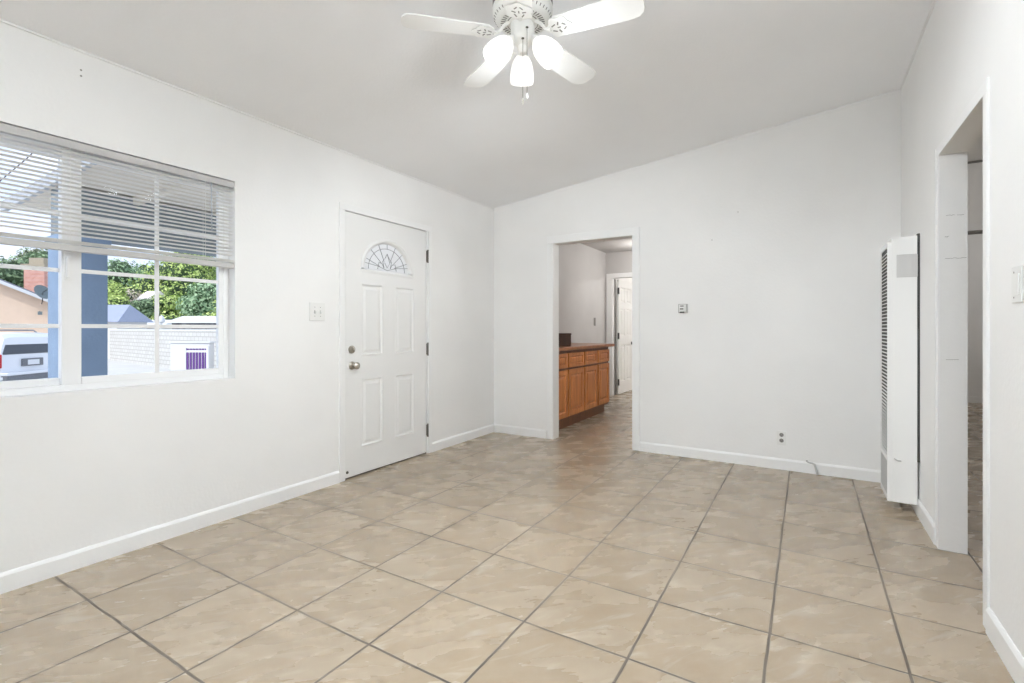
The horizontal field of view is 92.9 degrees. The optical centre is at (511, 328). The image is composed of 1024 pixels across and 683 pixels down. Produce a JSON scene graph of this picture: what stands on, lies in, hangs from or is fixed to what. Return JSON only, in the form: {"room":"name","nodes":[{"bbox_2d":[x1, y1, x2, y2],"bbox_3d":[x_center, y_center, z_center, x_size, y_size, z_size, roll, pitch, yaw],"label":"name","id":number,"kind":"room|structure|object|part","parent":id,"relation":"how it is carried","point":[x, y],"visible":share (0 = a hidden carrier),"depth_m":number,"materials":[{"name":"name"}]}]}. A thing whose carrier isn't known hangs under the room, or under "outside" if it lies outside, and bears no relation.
{"room":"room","nodes":[
{"label":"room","id":0,"kind":"room"},
{"bbox_2d":[0,22,631,572],"bbox_3d":[-0.142,-0.107,5.643,0.160,2.500,12.900,0,0,31],"label":"wall","id":1,"kind":"structure","parent":0,"point":[79,469],"depth_m":2.99,"materials":[{"name":"paint"}]},
{"bbox_2d":[0,133,228,396],"bbox_3d":[-2.188,-0.284,2.363,0.126,1.230,1.608,0,0,31],"label":"window","id":2,"kind":"structure","parent":1,"relation":"in","point":[69,270],"depth_m":2.40,"materials":[{"name":"white plastic"}]},
{"bbox_3d":[-2.388,-0.299,2.052,0.032,1.140,0.746,0,0,31],"label":"sash","id":3,"kind":"part","parent":2,"relation":"part of","materials":[{"name":"white plastic"}]},
{"bbox_2d":[0,123,233,267],"bbox_3d":[-2.100,-0.631,2.310,0.038,0.524,1.541,0,0,31],"label":"window blind","id":4,"kind":"object","parent":2,"relation":"attached to","point":[4,128],"visible":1,"depth_m":2.43,"materials":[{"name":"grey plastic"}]},
{"bbox_3d":[-2.104,-0.637,2.312,0.029,0.460,0.002,0,0,31],"label":"ladder cord","id":5,"kind":"part","parent":4,"relation":"part of","materials":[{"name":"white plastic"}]},
{"bbox_3d":[-2.103,-0.875,2.312,0.028,0.036,1.541,0,0,31],"label":"head rail","id":6,"kind":"part","parent":4,"relation":"part of","materials":[{"name":"grey plastic"}]},
{"bbox_3d":[-2.103,-0.385,2.313,0.027,0.031,1.539,0,0,31],"label":"rail","id":7,"kind":"part","parent":4,"relation":"part of","materials":[{"name":"grey plastic"}]},
{"bbox_3d":[-1.790,-0.637,2.830,0.029,0.460,0.002,0,0,31],"label":"ladder cord","id":8,"kind":"part","parent":4,"relation":"part of","materials":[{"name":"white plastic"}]},
{"bbox_3d":[-1.974,-0.299,2.660,0.032,1.140,0.754,0,0,31],"label":"sash","id":9,"kind":"part","parent":2,"relation":"part of","materials":[{"name":"white plastic"}]},
{"bbox_2d":[0,424,493,593],"bbox_3d":[-1.811,1.099,2.750,0.013,0.088,6.222,0,0,31],"label":"baseboard","id":10,"kind":"structure","parent":1,"relation":"attached to","point":[29,574],"depth_m":2.62,"materials":[{"name":"white paint"}]},
{"bbox_2d":[309,302,324,320],"bbox_3d":[-1.379,-0.122,3.456,0.020,0.130,0.127,0,0,31],"label":"light switch","id":11,"kind":"object","parent":1,"relation":"attached to","point":[316,310],"visible":1,"depth_m":3.45,"materials":[{"name":"white plastic"}]},
{"bbox_2d":[339,202,431,481],"bbox_3d":[-1.054,0.100,4.085,0.213,2.087,1.041,0,0,31],"label":"door","id":12,"kind":"structure","parent":1,"relation":"in","point":[385,261],"depth_m":4.00,"materials":[{"name":"white paint"}]},
{"bbox_3d":[-1.198,0.281,3.714,0.073,0.062,0.062,0,0,31],"label":"knob","id":13,"kind":"part","parent":12,"relation":"part of","materials":[{"name":"silver metal"}]},
{"bbox_3d":[-1.049,-0.588,4.072,0.005,0.238,0.502,0,0,31],"label":"fanlight glass","id":14,"kind":"part","parent":12,"relation":"part of","materials":[{"name":"clear glass"}]},
{"bbox_2d":[0,0,935,208],"bbox_3d":[-0.292,-1.541,1.828,3.568,0.429,6.222,0,0,31],"label":"trim","id":15,"kind":"structure","parent":1,"relation":"attached to","point":[934,1],"depth_m":3.31,"materials":[{"name":"white paint"}]},
{"bbox_2d":[0,0,933,207],"bbox_3d":[-0.320,-1.594,1.815,3.830,0.549,6.430,0,0,31],"label":"ceiling","id":16,"kind":"structure","parent":0,"point":[676,77],"depth_m":2.89,"materials":[{"name":"paint"}]},
{"bbox_2d":[401,0,644,103],"bbox_3d":[0.077,-1.289,2.171,1.006,0.606,1.016,0,0,31],"label":"ceiling fan","id":17,"kind":"object","parent":16,"relation":"hanging from","point":[521,20],"visible":1,"depth_m":2.11,"materials":[{"name":"white metal"}]},
{"bbox_3d":[-0.285,-1.310,2.101,0.380,0.027,0.139,0,0,-12],"label":"blade","id":18,"kind":"part","parent":17,"relation":"part of","materials":[{"name":"white"}]},
{"bbox_3d":[-0.121,-1.310,2.466,0.139,0.027,0.380,0,0,-30],"label":"blade","id":19,"kind":"part","parent":17,"relation":"part of","materials":[{"name":"white wood"}]},
{"bbox_3d":[-0.047,-1.222,2.119,0.059,0.083,0.074,0,0,31],"label":"bulb","id":20,"kind":"part","parent":17,"relation":"part of","materials":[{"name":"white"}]},
{"bbox_3d":[-0.062,-1.206,2.110,0.120,0.141,0.132,0,0,31],"label":"lamp shade","id":21,"kind":"part","parent":17,"relation":"part of","materials":[{"name":"white glass"}]},
{"bbox_3d":[-0.004,-1.274,2.141,0.062,0.056,0.044,0,0,-30],"label":"lamp arm","id":22,"kind":"part","parent":17,"relation":"part of","materials":[{"name":"white metal"}]},
{"bbox_3d":[0.011,-1.310,1.833,0.139,0.027,0.380,0,0,6],"label":"blade","id":23,"kind":"part","parent":17,"relation":"part of","materials":[{"name":"white"}]},
{"bbox_3d":[0.045,-1.206,2.296,0.121,0.141,0.132,0,0,31],"label":"lamp shade","id":24,"kind":"part","parent":17,"relation":"part of","materials":[{"name":"white glass"}]},
{"bbox_3d":[0.099,-1.274,2.141,0.062,0.056,0.044,0,0,31],"label":"lamp arm","id":25,"kind":"part","parent":17,"relation":"part of","materials":[{"name":"white metal"}]},
{"bbox_3d":[0.153,-1.206,2.110,0.135,0.141,0.110,0,0,31],"label":"lamp shade","id":26,"kind":"part","parent":17,"relation":"part of","materials":[{"name":"white glass"}]},
{"bbox_3d":[0.139,-1.222,2.118,0.078,0.083,0.054,0,0,31],"label":"bulb","id":27,"kind":"part","parent":17,"relation":"part of","materials":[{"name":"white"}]},
{"bbox_3d":[0.276,-1.310,2.422,0.139,0.027,0.380,0,0,42],"label":"blade","id":28,"kind":"part","parent":17,"relation":"part of","materials":[{"name":"white wood"}]},
{"bbox_3d":[0.358,-1.310,2.031,0.380,0.027,0.139,0,0,24],"label":"blade","id":29,"kind":"part","parent":17,"relation":"part of","materials":[{"name":"white"}]},
{"bbox_2d":[0,390,1014,682],"bbox_3d":[2.679,1.203,3.959,6.730,0.120,13.250,0,0,31],"label":"floor","id":30,"kind":"structure","parent":0,"point":[581,555],"depth_m":2.16,"materials":[{"name":"tile"}]},
{"bbox_2d":[559,349,583,429],"bbox_3d":[0.384,0.693,5.728,0.640,0.900,0.891,0,0,31],"label":"base cabinet","id":31,"kind":"object","parent":30,"relation":"on","point":[571,362],"visible":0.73,"depth_m":5.63,"materials":[{"name":"brown wood"}]},
{"bbox_3d":[0.528,0.360,5.368,0.020,0.162,0.380,0,0,31],"label":"drawer","id":32,"kind":"part","parent":31,"relation":"part of","materials":[{"name":"brown wood"}]},
{"bbox_3d":[0.528,0.732,5.368,0.020,0.533,0.380,0,0,31],"label":"cabinet door","id":33,"kind":"part","parent":31,"relation":"part of","materials":[{"name":"brown wood"}]},
{"bbox_3d":[0.758,0.360,5.747,0.020,0.162,0.438,0,0,31],"label":"drawer","id":34,"kind":"part","parent":31,"relation":"part of","materials":[{"name":"brown wood"}]},
{"bbox_3d":[0.758,0.732,5.747,0.020,0.533,0.438,0,0,31],"label":"cabinet door","id":35,"kind":"part","parent":31,"relation":"part of","materials":[{"name":"brown wood"}]},
{"bbox_2d":[559,343,614,350],"bbox_3d":[0.652,0.224,6.143,0.677,0.038,1.882,0,0,31],"label":"countertop","id":36,"kind":"structure","parent":31,"relation":"on","point":[574,346],"depth_m":6.01,"materials":[{"name":"tile"}]},
{"bbox_2d":[559,333,570,346],"bbox_3d":[0.465,0.128,5.785,0.379,0.154,0.342,0,0,31],"label":"storage box","id":37,"kind":"object","parent":36,"relation":"on","point":[564,338],"visible":0.38,"depth_m":5.67,"materials":[{"name":"brown wood"}]},
{"bbox_2d":[579,347,608,421],"bbox_3d":[0.843,0.693,6.485,0.640,0.900,0.878,0,0,31],"label":"base cabinet","id":38,"kind":"object","parent":30,"relation":"on","point":[596,365],"visible":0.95,"depth_m":6.27,"materials":[{"name":"brown wood"}]},
{"bbox_3d":[0.994,0.360,6.137,0.020,0.162,0.405,0,0,31],"label":"drawer","id":39,"kind":"part","parent":38,"relation":"part of","materials":[{"name":"brown wood"}]},
{"bbox_3d":[0.994,0.732,6.137,0.020,0.533,0.405,0,0,31],"label":"cabinet door","id":40,"kind":"part","parent":38,"relation":"part of","materials":[{"name":"brown wood"}]},
{"bbox_3d":[1.225,0.732,6.517,0.020,0.533,0.397,0,0,31],"label":"cabinet door","id":41,"kind":"part","parent":38,"relation":"part of","materials":[{"name":"brown wood"}]},
{"bbox_3d":[1.225,0.360,6.517,0.020,0.162,0.397,0,0,31],"label":"drawer","id":42,"kind":"part","parent":38,"relation":"part of","materials":[{"name":"brown wood"}]},
{"bbox_2d":[581,238,631,252],"bbox_3d":[2.284,-1.358,6.070,3.568,0.098,3.453,0,0,31],"label":"ceiling","id":43,"kind":"structure","parent":0,"point":[620,245],"depth_m":7.64,"materials":[{"name":"paint"}]},
{"bbox_2d":[606,251,631,278],"bbox_3d":[3.164,-0.107,7.520,3.568,2.500,0.120,0,0,31],"label":"wall","id":44,"kind":"structure","parent":0,"point":[616,262],"depth_m":8.26,"materials":[{"name":"paint"}]},
{"bbox_2d":[606,272,631,395],"bbox_3d":[2.035,0.099,8.126,0.955,2.089,0.016,0,0,31],"label":"trim","id":45,"kind":"structure","parent":44,"relation":"attached to","point":[614,275],"depth_m":8.34,"materials":[{"name":"white paint"}]},
{"bbox_2d":[611,278,631,395],"bbox_3d":[2.000,0.138,8.693,0.109,2.010,0.922,0,0,35],"label":"door","id":46,"kind":"structure","parent":44,"relation":"in","point":[624,289],"depth_m":8.55,"materials":[{"name":"white paint"}]},
{"bbox_2d":[494,91,900,470],"bbox_3d":[1.355,-0.316,4.540,3.568,2.919,0.126,0,0,31],"label":"wall","id":47,"kind":"structure","parent":0,"point":[772,240],"depth_m":4.08,"materials":[{"name":"paint"}]},
{"bbox_2d":[547,227,639,450],"bbox_3d":[0.780,0.092,4.807,0.971,2.102,0.016,0,0,31],"label":"trim","id":48,"kind":"structure","parent":47,"relation":"attached to","point":[634,232],"depth_m":4.61,"materials":[{"name":"white paint"}]},
{"bbox_2d":[678,304,687,312],"bbox_3d":[1.526,-0.183,4.346,0.084,0.082,0.030,0,0,31],"label":"thermostat","id":49,"kind":"object","parent":47,"relation":"attached to","point":[682,308],"visible":1,"depth_m":4.34,"materials":[{"name":"grey plastic"}]},
{"bbox_2d":[494,424,880,482],"bbox_3d":[1.320,1.099,4.481,3.568,0.088,0.013,0,0,31],"label":"baseboard","id":50,"kind":"structure","parent":47,"relation":"attached to","point":[863,474],"depth_m":4.09,"materials":[{"name":"white paint"}]},
{"bbox_2d":[777,430,785,444],"bbox_3d":[2.191,0.886,3.955,0.068,0.114,0.010,0,0,31],"label":"wall outlet","id":51,"kind":"object","parent":47,"relation":"attached to","point":[781,435],"visible":1,"depth_m":3.95,"materials":[{"name":"white plastic"}]},
{"bbox_2d":[806,460,818,474],"bbox_3d":[2.358,1.092,3.827,0.023,0.096,0.098,0,0,-28],"label":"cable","id":52,"kind":"object","parent":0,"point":[807,461],"visible":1,"depth_m":3.80,"materials":[{"name":"grey plastic"}]},
{"bbox_2d":[901,0,1023,657],"bbox_3d":[2.221,-0.352,2.424,0.108,2.990,9.850,0,0,31],"label":"wall","id":53,"kind":"structure","parent":0,"point":[963,43],"depth_m":2.35,"materials":[{"name":"paint"}]},
{"bbox_2d":[881,233,919,504],"bbox_3d":[2.499,0.281,3.140,0.159,1.725,0.338,0,0,31],"label":"wall heater","id":54,"kind":"object","parent":53,"relation":"attached to","point":[900,256],"visible":1,"depth_m":3.01,"materials":[{"name":"white metal"}]},
{"bbox_2d":[881,452,886,492],"bbox_3d":[2.436,0.935,3.183,0.006,0.207,0.302,0,0,31],"label":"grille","id":55,"kind":"object","parent":54,"relation":"attached to","point":[883,457],"depth_m":3.18,"materials":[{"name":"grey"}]},
{"bbox_2d":[881,253,886,452],"bbox_3d":[2.436,0.153,3.183,0.006,1.267,0.302,0,0,31],"label":"grille","id":56,"kind":"object","parent":54,"relation":"attached to","point":[884,256],"depth_m":3.20,"materials":[{"name":"white metal"}]},
{"bbox_2d":[897,254,917,276],"bbox_3d":[2.431,-0.389,2.991,0.097,0.136,0.002,0,0,31],"label":"vent","id":57,"kind":"object","parent":54,"relation":"attached to","point":[907,264],"depth_m":2.99,"materials":[{"name":"white metal"}]},
{"bbox_3d":[2.578,0.252,3.127,0.012,1.647,0.258,0,0,31],"label":"mounting frame","id":58,"kind":"part","parent":54,"relation":"part of","materials":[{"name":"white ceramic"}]},
{"bbox_2d":[935,76,989,628],"bbox_3d":[2.061,0.097,2.175,0.114,2.092,0.873,0,0,31],"label":"trim","id":59,"kind":"structure","parent":53,"relation":"attached to","point":[983,92],"depth_m":1.87,"materials":[{"name":"white paint"}]},
{"bbox_2d":[910,497,1023,682],"bbox_3d":[1.228,1.093,0.905,0.013,0.100,6.222,0,0,31],"label":"baseboard","id":60,"kind":"structure","parent":53,"relation":"attached to","point":[1003,644],"depth_m":1.71,"materials":[{"name":"white paint"}]},
{"bbox_2d":[1011,265,1022,302],"bbox_3d":[1.640,-0.144,1.583,0.010,0.118,0.088,0,0,31],"label":"light switch","id":61,"kind":"object","parent":53,"relation":"attached to","point":[1016,272],"visible":1,"depth_m":1.57,"materials":[{"name":"white plastic"}]},
{"bbox_2d":[968,234,982,396],"bbox_3d":[7.036,-0.232,7.638,2.860,2.750,0.120,0,0,31],"label":"wall","id":62,"kind":"structure","parent":0,"point":[975,241],"depth_m":7.50,"materials":[{"name":"paint"}]},
{"bbox_2d":[968,396,982,403],"bbox_3d":[7.032,1.093,7.561,2.786,0.100,0.015,0,0,31],"label":"baseboard","id":63,"kind":"structure","parent":62,"relation":"attached to","point":[971,399],"depth_m":7.49,"materials":[{"name":"white paint"}]},
{"bbox_2d":[968,162,982,223],"bbox_3d":[5.126,-0.247,4.305,2.906,2.780,0.120,0,0,31],"label":"wall","id":64,"kind":"structure","parent":0,"point":[975,170],"depth_m":4.65,"materials":[{"name":"paint"}]},
{"bbox_2d":[968,223,982,230],"bbox_3d":[4.524,0.068,4.590,1.070,2.150,0.018,0,0,31],"label":"trim","id":65,"kind":"structure","parent":64,"relation":"attached to","point":[976,226],"depth_m":4.64,"materials":[{"name":"white paint"}]},
{"bbox_2d":[968,160,982,234],"bbox_3d":[5.146,-1.264,4.284,2.450,0.683,0.134,0,0,31],"label":"trim","id":66,"kind":"structure","parent":64,"relation":"attached to","point":[977,161],"depth_m":4.66,"materials":[{"name":"grey"}]},
{"bbox_2d":[968,135,982,161],"bbox_3d":[4.924,-1.657,4.088,2.786,0.100,10.300,0,0,31],"label":"ceiling","id":67,"kind":"structure","parent":0,"point":[975,153],"depth_m":4.41,"materials":[{"name":"paint"}]},
{"label":"outside","id":68,"kind":"structure","parent":0,"visible":0},
{"bbox_2d":[108,358,170,374],"bbox_3d":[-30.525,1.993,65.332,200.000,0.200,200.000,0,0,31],"label":"ground","id":69,"kind":"structure","parent":68,"point":[114,367],"depth_m":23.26,"materials":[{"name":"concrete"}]},
{"bbox_2d":[0,258,47,332],"bbox_3d":[-34.361,-1.473,30.640,10.100,6.732,10.600,0,0,45],"label":"house","id":70,"kind":"structure","parent":69,"relation":"on","point":[18,305],"depth_m":29.42,"materials":[{"name":"paint"}]},
{"bbox_2d":[34,285,47,303],"bbox_3d":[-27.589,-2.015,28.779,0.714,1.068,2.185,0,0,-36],"label":"satellite dish","id":71,"kind":"object","parent":70,"relation":"attached to","point":[41,291],"visible":0.86,"depth_m":28.19,"materials":[{"name":"grey metal"}]},
{"bbox_2d":[0,329,47,380],"bbox_3d":[-16.969,0.952,14.871,4.685,1.882,2.034,0,0,-3],"label":"car","id":72,"kind":"object","parent":69,"relation":"on","point":[23,355],"visible":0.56,"depth_m":14.74,"materials":[{"name":"white paint"}]},
{"bbox_3d":[-14.750,1.013,15.004,0.012,0.150,0.380,0,0,-3],"label":"license plate","id":73,"kind":"part","parent":72,"relation":"part of","materials":[{"name":"white metal"}]},
{"bbox_2d":[0,247,47,287],"bbox_3d":[-49.706,-3.306,47.647,10.924,10.438,9.630,0,0,2],"label":"broadleaf tree","id":74,"kind":"object","parent":69,"relation":"on","point":[14,276],"visible":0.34,"depth_m":45.86,"materials":[{"name":"green plant"}]},
{"bbox_2d":[7,247,47,261],"bbox_3d":[-56.875,-3.940,57.427,4.665,11.682,5.332,0,0,31],"label":"broadleaf tree","id":75,"kind":"object","parent":69,"relation":"on","point":[36,249],"visible":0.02,"depth_m":57.05,"materials":[{"name":"green plant"}]},
{"bbox_2d":[108,280,129,304],"bbox_3d":[-39.237,-1.501,47.741,4.472,6.817,2.927,0,0,17],"label":"shrub","id":76,"kind":"object","parent":69,"relation":"on","point":[116,294],"visible":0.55,"depth_m":47.32,"materials":[{"name":"green plant"}]},
{"bbox_2d":[108,258,151,291],"bbox_3d":[-48.141,-3.675,60.315,7.062,11.203,9.854,0,0,-24],"label":"broadleaf tree","id":77,"kind":"object","parent":69,"relation":"on","point":[116,266],"visible":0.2,"depth_m":58.58,"materials":[{"name":"green plant"}]},
{"bbox_2d":[108,305,152,357],"bbox_3d":[-26.476,0.137,32.600,2.703,3.512,3.200,0,0,0],"label":"garage","id":78,"kind":"structure","parent":69,"relation":"on","point":[117,314],"depth_m":32.13,"materials":[{"name":"white"}]},
{"bbox_2d":[125,289,141,304],"bbox_3d":[-39.826,-1.166,51.177,3.528,6.156,4.959,0,0,31],"label":"shrub","id":79,"kind":"object","parent":69,"relation":"on","point":[132,296],"visible":0.22,"depth_m":50.34,"materials":[{"name":"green plant"}]},
{"bbox_2d":[131,261,159,272],"bbox_3d":[-66.423,-5.358,92.065,13.457,14.529,14.513,0,0,31],"label":"broadleaf tree","id":80,"kind":"object","parent":69,"relation":"on","point":[142,266],"visible":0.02,"depth_m":87.86,"materials":[{"name":"green plant"}]},
{"bbox_2d":[129,297,161,317],"bbox_3d":[-34.017,-0.558,45.287,3.422,4.954,3.290,0,0,9],"label":"shrub","id":81,"kind":"object","parent":69,"relation":"on","point":[143,306],"visible":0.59,"depth_m":44.38,"materials":[{"name":"green plant"}]},
{"bbox_2d":[133,291,163,300],"bbox_3d":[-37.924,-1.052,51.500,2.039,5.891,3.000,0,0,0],"label":"house","id":82,"kind":"structure","parent":69,"relation":"on","point":[147,294],"depth_m":50.87,"materials":[{"name":"beige"}]},
{"bbox_2d":[147,320,171,328],"bbox_3d":[-28.064,0.589,38.250,3.186,2.608,2.500,0,0,0],"label":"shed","id":83,"kind":"object","parent":69,"relation":"on","point":[151,323],"visible":0.08,"depth_m":37.57,"materials":[{"name":"white"}]},
{"bbox_2d":[159,315,164,328],"bbox_3d":[-18.876,0.568,26.200,0.340,2.650,0.332,0,0,31],"label":"lantern","id":84,"kind":"object","parent":69,"relation":"on","point":[161,318],"visible":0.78,"depth_m":26.13,"materials":[{"name":"white glass"}]},
{"bbox_2d":[109,329,215,367],"bbox_3d":[-13.180,0.958,21.164,27.632,1.870,0.240,0,0,37],"label":"wall","id":85,"kind":"structure","parent":69,"relation":"on","point":[136,346],"depth_m":25.46,"materials":[{"name":"white brick"}]},
{"bbox_2d":[146,294,189,319],"bbox_3d":[-32.709,-0.731,45.928,5.641,5.328,4.844,0,0,31],"label":"shrub","id":86,"kind":"object","parent":69,"relation":"on","point":[167,304],"visible":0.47,"depth_m":45.16,"materials":[{"name":"green plant"}]},
{"bbox_2d":[122,251,215,315],"bbox_3d":[-38.695,-4.494,56.471,10.336,12.854,10.148,0,0,22],"label":"broadleaf tree","id":87,"kind":"object","parent":69,"relation":"on","point":[170,287],"visible":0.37,"depth_m":53.76,"materials":[{"name":"green plant"}]},
{"bbox_2d":[164,316,215,328],"bbox_3d":[-17.482,0.575,28.200,3.819,2.637,2.400,0,0,0],"label":"roof","id":88,"kind":"structure","parent":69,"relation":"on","point":[183,320],"depth_m":27.30,"materials":[{"name":"white"}]},
{"bbox_2d":[168,341,215,370],"bbox_3d":[-12.215,1.186,18.600,1.571,1.414,0.380,0,0,0],"label":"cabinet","id":89,"kind":"object","parent":69,"relation":"on","point":[177,347],"visible":0.56,"depth_m":18.45,"materials":[{"name":"white"}]},
{"bbox_2d":[175,279,215,315],"bbox_3d":[-27.164,-1.423,44.142,5.745,6.707,5.981,0,0,-32],"label":"broadleaf tree","id":90,"kind":"object","parent":69,"relation":"on","point":[202,297],"visible":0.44,"depth_m":43.07,"materials":[{"name":"green plant"}]},
{"bbox_2d":[184,346,209,369],"bbox_3d":[-11.599,1.262,17.900,0.908,1.262,0.080,0,0,0],"label":"gate","id":91,"kind":"object","parent":69,"relation":"on","point":[192,357],"visible":0.77,"depth_m":17.88,"materials":[{"name":"white"}]},
{"bbox_2d":[201,296,215,315],"bbox_3d":[-21.653,-0.613,38.271,4.927,5.088,4.383,0,0,35],"label":"shrub","id":92,"kind":"object","parent":69,"relation":"on","point":[212,313],"visible":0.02,"depth_m":36.97,"materials":[{"name":"green plant"}]},
{"bbox_3d":[-2.019,1.583,5.086,2.469,0.620,9.400,0,0,31],"label":"porch slab","id":93,"kind":"object","parent":69,"relation":"on","visible":0},
{"bbox_2d":[45,234,111,377],"bbox_3d":[-3.569,0.264,4.007,0.300,2.018,0.345,0,0,31],"label":"porch column","id":94,"kind":"structure","parent":93,"relation":"on","point":[94,287],"depth_m":3.96,"materials":[{"name":"blue paint"}]},
{"bbox_2d":[0,161,215,256],"bbox_3d":[-2.776,-1.024,4.537,3.185,0.556,2.125,0,0,31],"label":"porch roof","id":95,"kind":"structure","parent":94,"relation":"on","point":[83,174],"depth_m":4.20,"materials":[{"name":"grey"}]}
]}

